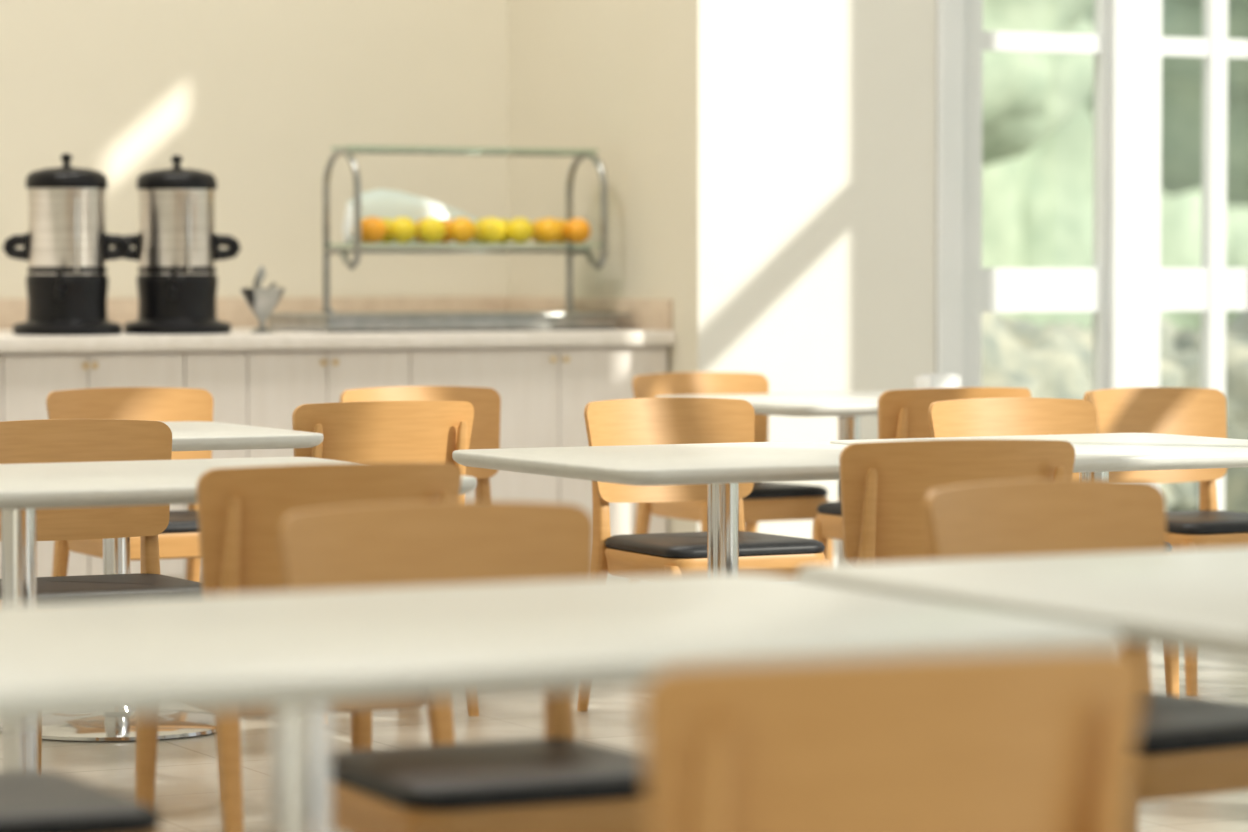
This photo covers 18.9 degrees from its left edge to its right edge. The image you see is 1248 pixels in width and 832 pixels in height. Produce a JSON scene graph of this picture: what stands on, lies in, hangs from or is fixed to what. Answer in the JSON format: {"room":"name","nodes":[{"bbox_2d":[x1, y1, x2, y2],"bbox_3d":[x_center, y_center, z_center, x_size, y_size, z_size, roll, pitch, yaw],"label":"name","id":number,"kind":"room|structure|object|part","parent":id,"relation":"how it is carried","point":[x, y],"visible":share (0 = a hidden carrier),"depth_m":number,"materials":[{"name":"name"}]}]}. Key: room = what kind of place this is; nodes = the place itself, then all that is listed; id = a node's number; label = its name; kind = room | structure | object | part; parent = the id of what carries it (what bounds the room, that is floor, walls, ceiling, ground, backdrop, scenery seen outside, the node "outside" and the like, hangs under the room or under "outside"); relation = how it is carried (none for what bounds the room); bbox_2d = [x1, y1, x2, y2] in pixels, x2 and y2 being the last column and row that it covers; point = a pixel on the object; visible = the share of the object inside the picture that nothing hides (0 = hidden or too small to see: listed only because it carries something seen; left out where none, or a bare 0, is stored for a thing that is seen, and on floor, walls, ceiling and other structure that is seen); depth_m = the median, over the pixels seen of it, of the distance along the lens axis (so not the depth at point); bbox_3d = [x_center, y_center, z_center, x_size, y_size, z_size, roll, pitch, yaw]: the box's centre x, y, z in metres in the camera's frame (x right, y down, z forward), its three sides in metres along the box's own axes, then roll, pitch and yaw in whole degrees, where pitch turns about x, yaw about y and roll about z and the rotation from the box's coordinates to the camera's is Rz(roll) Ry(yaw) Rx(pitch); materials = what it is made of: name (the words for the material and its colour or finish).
{"room":"cafeteria","nodes":[
{"label":"cafeteria","id":0,"kind":"room"},
{"bbox_2d":[0,0,507,298],"bbox_3d":[-4.449,-2.552,12.351,8.910,6.400,0.200,-1,3,-27],"label":"wall","id":1,"kind":"structure","parent":0,"point":[257,96],"depth_m":13.93,"materials":[{"name":"beige paint"}]},
{"bbox_2d":[0,296,672,330],"bbox_3d":[-2.312,-0.334,12.674,4.899,0.109,1.347,-1,3,-27],"label":"backsplash","id":2,"kind":"structure","parent":1,"relation":"attached to","point":[647,314],"depth_m":13.87,"materials":[{"name":"stone"}]},
{"bbox_2d":[0,645,1247,831],"bbox_3d":[0.617,0.962,5.990,11.950,0.100,16.400,-1,3,-27],"label":"floor","id":3,"kind":"structure","parent":0,"point":[187,782],"depth_m":8.95,"materials":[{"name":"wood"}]},
{"bbox_2d":[0,771,160,831],"bbox_3d":[-0.925,0.555,4.853,0.558,0.806,0.487,-1,3,-27],"label":"dining chair","id":4,"kind":"object","parent":3,"relation":"on","point":[30,801],"visible":1,"depth_m":4.79,"materials":[{"name":"black leather"}]},
{"bbox_2d":[0,419,220,796],"bbox_3d":[-1.163,0.418,8.187,0.487,0.806,0.558,-1,3,-26],"label":"dining chair","id":5,"kind":"object","parent":3,"relation":"on","point":[42,440],"visible":0.51,"depth_m":8.36,"materials":[{"name":"brown wood"}]},
{"bbox_3d":[-1.245,0.142,8.342,0.487,0.267,0.112,-1,3,-26],"label":"backrest","id":6,"kind":"part","parent":5,"relation":"part of","materials":[{"name":"brown wood"}]},
{"bbox_2d":[0,573,201,602],"bbox_3d":[-1.139,0.376,8.137,0.450,0.034,0.450,-1,3,-26],"label":"seat cushion","id":7,"kind":"object","parent":5,"relation":"on","point":[137,585],"depth_m":8.01,"materials":[{"name":"black leather"}]},
{"bbox_2d":[46,387,212,581],"bbox_3d":[-1.296,0.331,10.319,0.487,0.806,0.558,-1,3,-28],"label":"dining chair","id":8,"kind":"object","parent":3,"relation":"on","point":[180,539],"visible":0.36,"depth_m":10.45,"materials":[{"name":"brown wood"}]},
{"bbox_3d":[-1.383,0.055,10.471,0.487,0.267,0.112,-1,3,-28],"label":"backrest","id":9,"kind":"part","parent":8,"relation":"part of","materials":[{"name":"brown wood"}]},
{"bbox_3d":[-1.270,0.341,10.272,0.450,0.070,0.450,-1,3,-28],"label":"seat rail","id":10,"kind":"part","parent":8,"relation":"part of","materials":[{"name":"brown wood"}]},
{"bbox_2d":[160,510,198,533],"bbox_3d":[-1.270,0.289,10.270,0.450,0.034,0.450,-1,3,-28],"label":"seat cushion","id":11,"kind":"object","parent":8,"relation":"on","point":[180,521],"depth_m":10.08,"materials":[{"name":"black leather"}]},
{"bbox_2d":[0,421,323,741],"bbox_3d":[-1.260,0.405,9.311,0.800,0.740,0.860,-1,3,-27],"label":"cafe table","id":12,"kind":"object","parent":3,"relation":"on","point":[186,435],"visible":0.28,"depth_m":9.13,"materials":[{"name":"laminate"}]},
{"bbox_3d":[-1.260,0.418,9.312,0.090,0.674,0.090,-1,3,-27],"label":"post","id":13,"kind":"part","parent":12,"relation":"part of","materials":[{"name":"silver metal"}]},
{"bbox_2d":[0,457,476,771],"bbox_3d":[-1.177,0.488,7.307,1.586,0.740,0.920,-1,3,-27],"label":"cafe table","id":14,"kind":"object","parent":3,"relation":"on","point":[25,488],"visible":0.54,"depth_m":7.27,"materials":[{"name":"laminate"}]},
{"bbox_3d":[-1.177,0.501,7.308,0.090,0.674,0.090,-1,3,-27],"label":"post","id":15,"kind":"part","parent":14,"relation":"part of","materials":[{"name":"silver metal"}]},
{"bbox_2d":[136,462,460,831],"bbox_3d":[-0.585,0.477,6.766,0.487,0.806,0.558,-1,3,-24],"label":"dining chair","id":16,"kind":"object","parent":3,"relation":"on","point":[242,510],"visible":0.41,"depth_m":6.52,"materials":[{"name":"brown wood"}]},
{"bbox_3d":[-0.607,0.483,6.815,0.450,0.070,0.450,-1,3,-24],"label":"seat rail","id":17,"kind":"part","parent":16,"relation":"part of","materials":[{"name":"brown wood"}]},
{"bbox_3d":[-0.509,0.214,6.586,0.487,0.267,0.112,-1,3,-24],"label":"backrest","id":18,"kind":"part","parent":16,"relation":"part of","materials":[{"name":"brown wood"}]},
{"bbox_2d":[0,296,674,582],"bbox_3d":[-2.308,0.124,12.684,4.899,1.025,1.367,-1,3,-27],"label":"cabinet","id":19,"kind":"object","parent":3,"relation":"on","point":[544,381],"depth_m":12.80,"materials":[{"name":"wood"}]},
{"bbox_2d":[3,153,131,334],"bbox_3d":[-1.854,-0.573,12.481,0.360,0.602,0.360,-2,3,-38],"label":"urn","id":20,"kind":"object","parent":19,"relation":"on","point":[67,249],"visible":1,"depth_m":12.37,"materials":[{"name":"black plastic"}]},
{"bbox_2d":[55,269,65,298],"bbox_3d":[-1.853,-0.434,12.332,0.028,0.099,0.069,0,2,0],"label":"tap","id":21,"kind":"object","parent":20,"relation":"on","point":[60,274],"depth_m":12.31,"materials":[{"name":"black plastic"}]},
{"bbox_3d":[-1.854,-0.814,12.471,0.272,0.118,0.272,0,2,0],"label":"lid","id":22,"kind":"part","parent":20,"relation":"part of","materials":[{"name":"black plastic"}]},
{"bbox_2d":[113,155,240,333],"bbox_3d":[-1.508,-0.580,12.659,0.359,0.602,0.359,2,3,39],"label":"urn","id":23,"kind":"object","parent":19,"relation":"on","point":[177,249],"visible":0.98,"depth_m":12.55,"materials":[{"name":"black plastic"}]},
{"bbox_2d":[169,269,177,298],"bbox_3d":[-1.502,-0.441,12.510,0.028,0.099,0.069,0,2,-2],"label":"tap","id":24,"kind":"object","parent":23,"relation":"on","point":[173,273],"depth_m":12.49,"materials":[{"name":"black plastic"}]},
{"bbox_3d":[-1.508,-0.821,12.649,0.272,0.118,0.272,0,2,-2],"label":"lid","id":25,"kind":"part","parent":23,"relation":"part of","materials":[{"name":"black plastic"}]},
{"bbox_2d":[239,266,284,332],"bbox_3d":[-1.230,-0.396,12.754,0.156,0.226,0.156,-1,3,-27],"label":"utensil cup","id":26,"kind":"object","parent":19,"relation":"on","point":[262,302],"visible":1,"depth_m":12.72,"materials":[{"name":"metal"}]},
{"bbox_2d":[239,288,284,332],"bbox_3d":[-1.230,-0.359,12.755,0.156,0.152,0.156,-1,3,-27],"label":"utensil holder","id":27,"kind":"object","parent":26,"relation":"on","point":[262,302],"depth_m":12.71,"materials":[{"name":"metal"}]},
{"bbox_2d":[0,327,674,352],"bbox_3d":[-2.308,-0.253,12.668,4.899,0.050,1.367,-1,3,-27],"label":"countertop","id":28,"kind":"structure","parent":19,"relation":"on","point":[240,338],"depth_m":12.61,"materials":[{"name":"stone"}]},
{"bbox_2d":[269,147,631,331],"bbox_3d":[-0.629,-0.631,13.359,1.170,0.647,0.600,-1,3,-27],"label":"display stand","id":29,"kind":"object","parent":19,"relation":"on","point":[379,203],"visible":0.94,"depth_m":13.25,"materials":[{"name":"metal"}]},
{"bbox_2d":[269,311,631,331],"bbox_3d":[-0.629,-0.338,13.371,1.170,0.061,0.600,-1,3,-27],"label":"steel tray","id":30,"kind":"object","parent":29,"relation":"on","point":[325,321],"depth_m":13.13,"materials":[{"name":"silver metal"}]},
{"bbox_2d":[353,217,590,243],"bbox_3d":[-0.545,-0.659,13.326,0.898,0.093,0.196,-1,3,-27],"label":"citrus fruit","id":31,"kind":"object","parent":29,"relation":"in","point":[373,229],"visible":0.97,"depth_m":13.27,"materials":[{"name":"yellow food"}]},
{"bbox_2d":[292,401,478,715],"bbox_3d":[-0.680,0.356,9.713,0.487,0.806,0.558,-1,3,-24],"label":"dining chair","id":32,"kind":"object","parent":3,"relation":"on","point":[364,431],"visible":0.39,"depth_m":9.49,"materials":[{"name":"brown wood"}]},
{"bbox_3d":[-0.604,0.093,9.534,0.487,0.267,0.112,-1,3,-24],"label":"backrest","id":33,"kind":"part","parent":32,"relation":"part of","materials":[{"name":"brown wood"}]},
{"bbox_2d":[340,386,500,500],"bbox_3d":[-0.494,0.327,10.417,0.487,0.806,0.558,-1,3,-27],"label":"dining chair","id":34,"kind":"object","parent":3,"relation":"on","point":[486,402],"visible":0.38,"depth_m":10.64,"materials":[{"name":"brown wood"}]},
{"bbox_2d":[279,501,647,831],"bbox_3d":[-0.193,0.537,5.289,0.487,0.806,0.558,-1,3,-26],"label":"dining chair","id":35,"kind":"object","parent":3,"relation":"on","point":[557,781],"visible":0.49,"depth_m":5.34,"materials":[{"name":"brown wood"}]},
{"bbox_3d":[-0.275,0.261,5.444,0.487,0.267,0.112,-1,3,-26],"label":"backrest","id":36,"kind":"part","parent":35,"relation":"part of","materials":[{"name":"brown wood"}]},
{"bbox_2d":[332,738,645,810],"bbox_3d":[-0.169,0.495,5.239,0.450,0.034,0.450,-1,3,-26],"label":"seat cushion","id":37,"kind":"object","parent":35,"relation":"on","point":[531,774],"depth_m":5.10,"materials":[{"name":"black leather"}]},
{"bbox_3d":[-0.169,0.547,5.241,0.450,0.070,0.450,-1,3,-26],"label":"seat rail","id":38,"kind":"part","parent":35,"relation":"part of","materials":[{"name":"brown wood"}]},
{"bbox_2d":[0,573,1120,831],"bbox_3d":[-0.367,0.612,4.282,1.680,0.740,0.920,-1,3,-27],"label":"cafe table","id":39,"kind":"object","parent":3,"relation":"on","point":[297,655],"visible":0.96,"depth_m":4.21,"materials":[{"name":"laminate"}]},
{"bbox_3d":[-0.367,0.625,4.283,0.090,0.674,0.090,-1,3,-27],"label":"post","id":40,"kind":"part","parent":39,"relation":"part of","materials":[{"name":"silver metal"}]},
{"bbox_2d":[452,441,847,573],"bbox_3d":[0.215,0.453,8.149,0.920,0.740,0.920,-1,3,-27],"label":"cafe table","id":41,"kind":"object","parent":3,"relation":"on","point":[721,466],"visible":0.38,"depth_m":8.05,"materials":[{"name":"laminate"}]},
{"bbox_3d":[0.215,0.466,8.149,0.090,0.674,0.090,-1,3,-27],"label":"post","id":42,"kind":"part","parent":41,"relation":"part of","materials":[{"name":"silver metal"}]},
{"bbox_2d":[577,397,828,710],"bbox_3d":[0.196,0.364,9.518,0.487,0.806,0.558,-1,3,-27],"label":"dining chair","id":43,"kind":"object","parent":3,"relation":"on","point":[665,420],"visible":0.62,"depth_m":9.57,"materials":[{"name":"brown wood"}]},
{"bbox_3d":[0.111,0.088,9.671,0.487,0.267,0.112,-1,3,-27],"label":"backrest","id":44,"kind":"part","parent":43,"relation":"part of","materials":[{"name":"brown wood"}]},
{"bbox_3d":[0.221,0.374,9.470,0.450,0.070,0.450,-1,3,-27],"label":"seat rail","id":45,"kind":"part","parent":43,"relation":"part of","materials":[{"name":"brown wood"}]},
{"bbox_2d":[605,531,824,557],"bbox_3d":[0.221,0.322,9.468,0.450,0.034,0.450,-1,3,-27],"label":"seat cushion","id":46,"kind":"object","parent":43,"relation":"on","point":[681,544],"depth_m":9.34,"materials":[{"name":"black leather"}]},
{"bbox_2d":[632,372,832,564],"bbox_3d":[0.325,0.271,11.768,0.487,0.806,0.558,-1,3,-28],"label":"dining chair","id":47,"kind":"object","parent":3,"relation":"on","point":[767,501],"visible":0.34,"depth_m":11.78,"materials":[{"name":"brown wood"}]},
{"bbox_3d":[0.237,-0.005,11.919,0.487,0.267,0.112,-1,3,-28],"label":"backrest","id":48,"kind":"part","parent":47,"relation":"part of","materials":[{"name":"brown wood"}]},
{"bbox_3d":[0.350,0.281,11.720,0.450,0.070,0.450,-1,3,-28],"label":"seat rail","id":49,"kind":"part","parent":47,"relation":"part of","materials":[{"name":"brown wood"}]},
{"bbox_2d":[743,482,827,498],"bbox_3d":[0.350,0.229,11.718,0.450,0.034,0.450,-1,3,-28],"label":"seat cushion","id":50,"kind":"object","parent":47,"relation":"on","point":[761,490],"depth_m":11.57,"materials":[{"name":"black leather"}]},
{"bbox_2d":[655,391,884,563],"bbox_3d":[0.692,0.315,11.520,0.920,0.740,0.920,-1,3,-27],"label":"cafe table","id":51,"kind":"object","parent":3,"relation":"on","point":[849,407],"visible":0.29,"depth_m":11.38,"materials":[{"name":"laminate"}]},
{"bbox_3d":[0.692,0.328,11.521,0.090,0.674,0.090,-1,3,-27],"label":"post","id":52,"kind":"part","parent":51,"relation":"part of","materials":[{"name":"silver metal"}]},
{"bbox_2d":[915,373,960,388],"bbox_3d":[0.980,-0.098,11.706,0.140,0.068,0.080,-2,3,-39],"label":"napkin dispenser","id":53,"kind":"object","parent":51,"relation":"on","point":[951,380],"visible":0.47,"depth_m":11.68,"materials":[{"name":"white ceramic"}]},
{"bbox_2d":[642,649,1144,831],"bbox_3d":[0.194,0.608,3.576,0.487,0.806,0.558,-1,2,-19],"label":"dining chair","id":54,"kind":"object","parent":3,"relation":"on","point":[1043,741],"visible":1,"depth_m":3.34,"materials":[{"name":"brown wood"}]},
{"bbox_2d":[812,387,1030,558],"bbox_3d":[0.861,0.314,10.731,0.487,0.806,0.558,-1,3,-25],"label":"dining chair","id":55,"kind":"object","parent":3,"relation":"on","point":[903,413],"visible":0.24,"depth_m":10.48,"materials":[{"name":"brown wood"}]},
{"bbox_2d":[817,502,841,515],"bbox_3d":[0.838,0.268,10.778,0.450,0.034,0.450,-1,3,-25],"label":"seat cushion","id":56,"kind":"object","parent":55,"relation":"on","point":[827,508],"depth_m":10.80,"materials":[{"name":"black leather"}]},
{"bbox_3d":[0.838,0.320,10.780,0.450,0.070,0.450,-1,3,-25],"label":"seat rail","id":57,"kind":"part","parent":55,"relation":"part of","materials":[{"name":"brown wood"}]},
{"bbox_3d":[0.940,0.052,10.552,0.487,0.267,0.112,-1,3,-25],"label":"backrest","id":58,"kind":"part","parent":55,"relation":"part of","materials":[{"name":"brown wood"}]},
{"bbox_2d":[839,439,1074,563],"bbox_3d":[0.627,0.441,7.649,0.487,0.806,0.558,-1,2,-13],"label":"dining chair","id":59,"kind":"object","parent":3,"relation":"on","point":[885,486],"visible":0.38,"depth_m":7.41,"materials":[{"name":"brown wood"}]},
{"bbox_2d":[797,547,1247,660],"bbox_3d":[1.175,0.581,5.035,1.600,0.740,1.100,-1,3,-27],"label":"cafe table","id":60,"kind":"object","parent":3,"relation":"on","point":[1191,600],"visible":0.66,"depth_m":4.82,"materials":[{"name":"laminate"}]},
{"bbox_2d":[830,433,1247,479],"bbox_3d":[1.075,0.435,8.592,0.920,0.740,0.920,-1,3,-27],"label":"cafe table","id":61,"kind":"object","parent":3,"relation":"on","point":[1097,455],"visible":0.27,"depth_m":8.35,"materials":[{"name":"laminate"}]},
{"bbox_3d":[1.075,0.448,8.593,0.090,0.674,0.090,-1,3,-27],"label":"post","id":62,"kind":"part","parent":61,"relation":"part of","materials":[{"name":"silver metal"}]},
{"bbox_2d":[928,397,1178,695],"bbox_3d":[1.070,0.364,9.512,0.487,0.806,0.558,-1,3,-24],"label":"dining chair","id":63,"kind":"object","parent":3,"relation":"on","point":[1008,416],"visible":0.26,"depth_m":9.69,"materials":[{"name":"brown wood"}]},
{"bbox_3d":[0.994,0.088,9.670,0.487,0.267,0.112,-1,3,-24],"label":"backrest","id":64,"kind":"part","parent":63,"relation":"part of","materials":[{"name":"brown wood"}]},
{"bbox_2d":[1167,542,1172,549],"bbox_3d":[1.092,0.322,9.461,0.450,0.034,0.450,-1,3,-24],"label":"seat cushion","id":65,"kind":"object","parent":63,"relation":"on","point":[1169,547],"depth_m":9.35,"materials":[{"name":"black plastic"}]},
{"bbox_2d":[924,479,1247,831],"bbox_3d":[0.770,0.514,5.855,0.487,0.806,0.558,-2,3,-34],"label":"dining chair","id":66,"kind":"object","parent":3,"relation":"on","point":[1184,747],"visible":0.44,"depth_m":5.93,"materials":[{"name":"brown wood"}]},
{"bbox_3d":[0.666,0.239,5.997,0.487,0.267,0.112,-2,3,-34],"label":"backrest","id":67,"kind":"part","parent":66,"relation":"part of","materials":[{"name":"brown wood"}]},
{"bbox_3d":[0.801,0.524,5.811,0.450,0.070,0.450,-2,3,-34],"label":"seat rail","id":68,"kind":"part","parent":66,"relation":"part of","materials":[{"name":"brown wood"}]},
{"bbox_2d":[1132,693,1247,754],"bbox_3d":[0.801,0.472,5.809,0.450,0.034,0.450,-2,3,-34],"label":"seat cushion","id":69,"kind":"object","parent":66,"relation":"on","point":[1167,724],"depth_m":5.63,"materials":[{"name":"black leather"}]},
{"bbox_2d":[1083,387,1247,696],"bbox_3d":[1.567,0.331,10.323,0.487,0.806,0.558,-1,3,-30],"label":"dining chair","id":70,"kind":"object","parent":3,"relation":"on","point":[1161,410],"visible":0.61,"depth_m":10.47,"materials":[{"name":"brown wood"}]},
{"bbox_3d":[1.473,0.055,10.472,0.487,0.267,0.112,-1,3,-30],"label":"backrest","id":71,"kind":"part","parent":70,"relation":"part of","materials":[{"name":"brown wood"}]},
{"bbox_3d":[1.594,0.341,10.277,0.450,0.070,0.450,-1,3,-30],"label":"seat rail","id":72,"kind":"part","parent":70,"relation":"part of","materials":[{"name":"brown wood"}]},
{"bbox_2d":[1166,510,1247,534],"bbox_3d":[1.594,0.288,10.274,0.450,0.034,0.450,-1,3,-30],"label":"seat cushion","id":73,"kind":"object","parent":70,"relation":"on","point":[1195,522],"depth_m":10.06,"materials":[{"name":"black leather"}]},
{"bbox_2d":[508,0,935,559],"bbox_3d":[0.292,-2.617,13.936,0.970,6.400,1.730,-1,3,-27],"label":"wall","id":74,"kind":"structure","parent":0,"point":[769,165],"depth_m":13.30,"materials":[{"name":"beige paint"}]},
{"bbox_2d":[935,0,1247,510],"bbox_3d":[1.916,-1.215,13.915,1.835,3.600,0.140,-1,3,-27],"label":"frame","id":75,"kind":"object","parent":74,"relation":"attached to","point":[1126,289],"visible":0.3,"depth_m":13.82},
{"label":"outside","id":76,"kind":"structure","parent":0,"visible":0},
{"bbox_3d":[8.743,0.744,15.810,90.000,0.230,100.000,-1,3,-27],"label":"ground","id":77,"kind":"structure","parent":76,"visible":0},
{"bbox_2d":[982,0,1093,174],"bbox_3d":[0.787,-2.486,23.465,5.044,5.607,5.138,-1,3,-27],"label":"tree","id":78,"kind":"object","parent":77,"relation":"on","point":[1027,97],"visible":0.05,"depth_m":21.94,"materials":[{"name":"green plant"}]},
{"bbox_2d":[981,311,1247,512],"bbox_3d":[5.377,0.025,19.911,13.522,1.786,1.982,-1,3,-27],"label":"hedge","id":79,"kind":"object","parent":77,"relation":"on","point":[1051,360],"visible":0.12,"depth_m":18.00,"materials":[{"name":"green plant"}]},
{"bbox_2d":[982,104,1247,330],"bbox_3d":[6.216,-2.204,42.546,43.702,7.675,4.172,-1,3,-27],"label":"hedge","id":80,"kind":"object","parent":77,"relation":"on","point":[1037,205],"visible":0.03,"depth_m":40.19,"materials":[{"name":"green plant"}]},
{"bbox_2d":[1085,95,1201,189],"bbox_3d":[6.617,-3.292,34.837,5.124,6.282,5.218,-1,3,-27],"label":"tree","id":81,"kind":"object","parent":77,"relation":"on","point":[1089,103],"visible":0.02,"depth_m":34.92,"materials":[{"name":"green plant"}]},
{"bbox_2d":[1085,0,1247,206],"bbox_3d":[5.702,-2.860,27.087,5.077,6.056,5.202,-1,3,-27],"label":"tree","id":82,"kind":"object","parent":77,"relation":"on","point":[1181,96],"visible":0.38,"depth_m":26.66,"materials":[{"name":"green plant"}]}
]}

